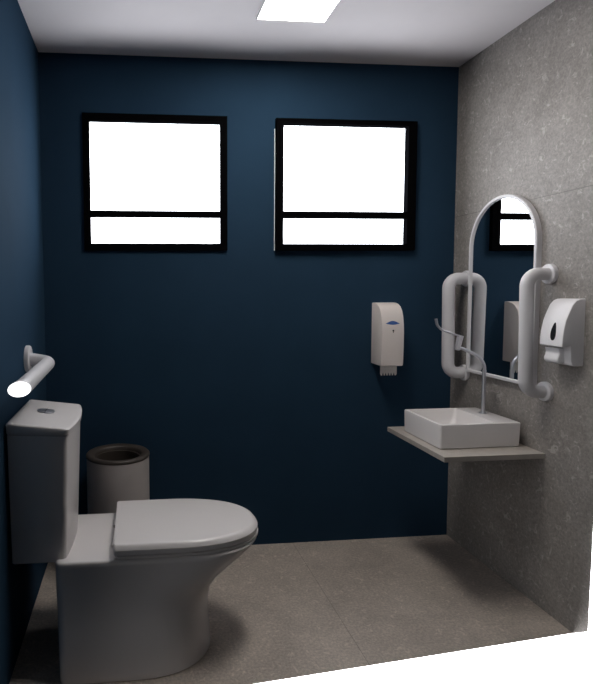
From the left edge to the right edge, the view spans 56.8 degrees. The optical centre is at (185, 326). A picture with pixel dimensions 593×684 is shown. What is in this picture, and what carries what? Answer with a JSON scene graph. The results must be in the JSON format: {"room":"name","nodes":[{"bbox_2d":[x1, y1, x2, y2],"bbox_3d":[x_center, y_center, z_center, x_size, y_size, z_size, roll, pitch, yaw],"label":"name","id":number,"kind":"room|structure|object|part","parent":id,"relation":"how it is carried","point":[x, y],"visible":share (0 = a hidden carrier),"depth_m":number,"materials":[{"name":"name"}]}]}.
{"room":"public restroom","nodes":[
{"label":"public restroom","id":0,"kind":"room"},
{"bbox_2d":[0,0,47,683],"bbox_3d":[-0.709,-0.035,2.119,0.080,2.800,1.250,-1,4,-5],"label":"wall","id":1,"kind":"structure","parent":0,"point":[22,313],"depth_m":2.09,"materials":[{"name":"blue paint"}]},
{"bbox_2d":[8,345,54,396],"bbox_3d":[-0.590,0.156,2.000,0.132,0.112,0.669,-1,4,-5],"label":"grab bar","id":2,"kind":"object","parent":1,"relation":"attached to","point":[42,365],"visible":1,"depth_m":1.93,"materials":[{"name":"white metal"}]},
{"bbox_3d":[-0.591,0.170,2.000,0.129,0.079,0.616,-1,4,-5],"label":"rail","id":3,"kind":"part","parent":2,"relation":"part of","materials":[{"name":"white metal"}]},
{"bbox_2d":[38,52,458,544],"bbox_3d":[0.375,-0.092,2.889,2.385,2.800,0.080,-1,4,-5],"label":"wall","id":4,"kind":"structure","parent":0,"point":[247,377],"depth_m":2.85,"materials":[{"name":"blue paint"}]},
{"bbox_2d":[82,112,227,250],"bbox_3d":[-0.152,-0.742,2.759,0.745,0.693,0.030,-1,4,-5],"label":"window","id":5,"kind":"structure","parent":4,"relation":"in","point":[109,118],"depth_m":2.75,"materials":[{"name":"black metal"}]},
{"bbox_3d":[-0.155,-1.040,2.738,0.675,0.004,0.004,-1,4,-5],"label":"blind rod","id":6,"kind":"part","parent":5,"relation":"part of","materials":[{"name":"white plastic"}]},
{"bbox_2d":[274,129,274,250],"bbox_3d":[0.472,-0.721,2.815,0.004,0.636,0.004,-1,4,-5],"label":"trim","id":7,"kind":"structure","parent":4,"relation":"attached to","point":[274,129],"depth_m":2.81,"materials":[{"name":"white plastic"}]},
{"bbox_2d":[275,118,417,250],"bbox_3d":[0.859,-0.751,2.848,0.772,0.686,0.044,-1,4,-5],"label":"window","id":8,"kind":"structure","parent":4,"relation":"in","point":[408,215],"depth_m":2.84,"materials":[{"name":"black metal"}]},
{"bbox_3d":[0.853,-1.057,2.833,0.684,0.004,0.004,-1,4,-5],"label":"blind rod","id":9,"kind":"part","parent":8,"relation":"part of","materials":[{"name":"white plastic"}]},
{"bbox_2d":[371,302,403,375],"bbox_3d":[1.091,0.071,2.865,0.123,0.395,0.127,-1,4,-5],"label":"paper towel dispenser","id":10,"kind":"object","parent":4,"relation":"attached to","point":[387,336],"visible":1,"depth_m":2.81,"materials":[{"name":"beige plastic"}]},
{"bbox_2d":[380,366,396,375],"bbox_3d":[1.102,0.237,2.881,0.092,0.061,0.004,-1,4,-5],"label":"paper towel","id":11,"kind":"object","parent":10,"relation":"hanging from","point":[383,369],"depth_m":2.88,"materials":[{"name":"white paper"}]},
{"bbox_2d":[18,0,554,66],"bbox_3d":[0.425,-1.399,2.190,2.225,0.100,1.150,-1,4,-5],"label":"ceiling","id":12,"kind":"structure","parent":0,"point":[445,33],"depth_m":2.44,"materials":[{"name":"white paint"}]},
{"bbox_2d":[256,0,340,22],"bbox_3d":[0.494,-1.334,2.039,0.312,0.012,0.620,-1,4,-5],"label":"recessed light","id":13,"kind":"object","parent":12,"relation":"in","point":[317,11],"visible":1,"depth_m":2.26,"materials":[{"name":"white plastic"}]},
{"bbox_2d":[9,535,571,683],"bbox_3d":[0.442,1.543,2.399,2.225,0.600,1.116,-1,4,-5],"label":"floor","id":14,"kind":"structure","parent":0,"point":[280,611],"depth_m":2.30,"materials":[{"name":"grey concrete"}]},
{"bbox_2d":[86,443,149,513],"bbox_3d":[-0.336,0.928,2.674,0.316,0.602,0.316,-1,4,-5],"label":"waste bin","id":15,"kind":"object","parent":14,"relation":"on","point":[115,472],"visible":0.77,"depth_m":2.54,"materials":[{"name":"white plastic"}]},
{"bbox_2d":[6,400,257,683],"bbox_3d":[-0.178,0.793,2.136,0.947,0.939,0.508,-1,4,-5],"label":"toilet","id":16,"kind":"object","parent":14,"relation":"on","point":[133,582],"visible":1,"depth_m":1.93,"materials":[{"name":"white ceramic"}]},
{"bbox_3d":[-0.535,0.355,2.096,0.240,0.056,0.429,-1,4,-5],"label":"cistern lid","id":17,"kind":"part","parent":16,"relation":"part of","materials":[{"name":"white ceramic"}]},
{"bbox_3d":[-0.100,1.046,2.160,0.779,0.430,0.508,-1,4,-5],"label":"bowl","id":18,"kind":"part","parent":16,"relation":"part of","materials":[{"name":"white ceramic"}]},
{"bbox_3d":[0.004,0.795,2.154,0.574,0.039,0.433,-1,4,-5],"label":"seat lid","id":19,"kind":"part","parent":16,"relation":"part of","materials":[{"name":"white plastic"}]},
{"bbox_3d":[0.009,0.823,2.156,0.570,0.013,0.426,-1,4,-5],"label":"seat","id":20,"kind":"part","parent":16,"relation":"part of","materials":[{"name":"white plastic"}]},
{"bbox_2d":[447,0,592,632],"bbox_3d":[1.571,-0.123,2.480,0.080,2.700,0.955,-1,4,-5],"label":"wall","id":21,"kind":"structure","parent":0,"point":[525,119],"depth_m":2.31,"materials":[{"name":"grey stone"}]},
{"bbox_2d":[441,271,469,379],"bbox_3d":[1.431,-0.001,2.824,0.137,0.586,0.084,-1,4,-5],"label":"grab bar","id":22,"kind":"object","parent":21,"relation":"attached to","point":[448,287],"visible":0.98,"depth_m":2.80,"materials":[{"name":"white metal"}]},
{"bbox_2d":[387,426,544,462],"bbox_3d":[1.303,0.549,2.529,0.460,0.023,0.513,-1,4,-5],"label":"shelf","id":23,"kind":"object","parent":21,"relation":"attached to","point":[520,452],"visible":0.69,"depth_m":2.32,"materials":[{"name":"stone"}]},
{"bbox_2d":[404,407,519,448],"bbox_3d":[1.305,0.481,2.533,0.384,0.110,0.323,-1,4,-5],"label":"washbasin","id":24,"kind":"object","parent":23,"relation":"on","point":[442,428],"visible":1,"depth_m":2.39,"materials":[{"name":"white ceramic"}]},
{"bbox_2d":[435,319,486,413],"bbox_3d":[1.320,0.193,2.542,0.276,0.463,0.037,-1,4,-5],"label":"tap","id":25,"kind":"object","parent":24,"relation":"on","point":[458,343],"visible":1,"depth_m":2.54,"materials":[{"name":"silver metal"}]},
{"bbox_3d":[1.245,0.009,2.523,0.129,0.091,0.013,-1,4,-5],"label":"lever","id":26,"kind":"part","parent":25,"relation":"part of","materials":[{"name":"silver metal"}]},
{"bbox_3d":[1.377,0.156,2.546,0.139,0.122,0.016,-1,4,-5],"label":"spout","id":27,"kind":"part","parent":25,"relation":"part of","materials":[{"name":"silver metal"}]},
{"bbox_2d":[466,194,541,384],"bbox_3d":[1.511,-0.183,2.543,0.026,0.877,0.470,-1,4,-5],"label":"arched mirror","id":28,"kind":"object","parent":21,"relation":"attached to","point":[505,244],"visible":0.98,"depth_m":2.53,"materials":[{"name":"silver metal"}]},
{"bbox_2d":[518,264,558,400],"bbox_3d":[1.486,0.030,2.263,0.133,0.588,0.084,-1,4,-5],"label":"grab bar","id":29,"kind":"object","parent":21,"relation":"attached to","point":[549,273],"visible":1,"depth_m":2.24,"materials":[{"name":"white metal"}]},
{"bbox_2d":[540,298,585,366],"bbox_3d":[1.518,0.023,2.143,0.093,0.268,0.119,-1,4,-5],"label":"soap dispenser","id":30,"kind":"object","parent":21,"relation":"attached to","point":[563,325],"visible":1,"depth_m":2.10,"materials":[{"name":"white plastic"}]}
]}

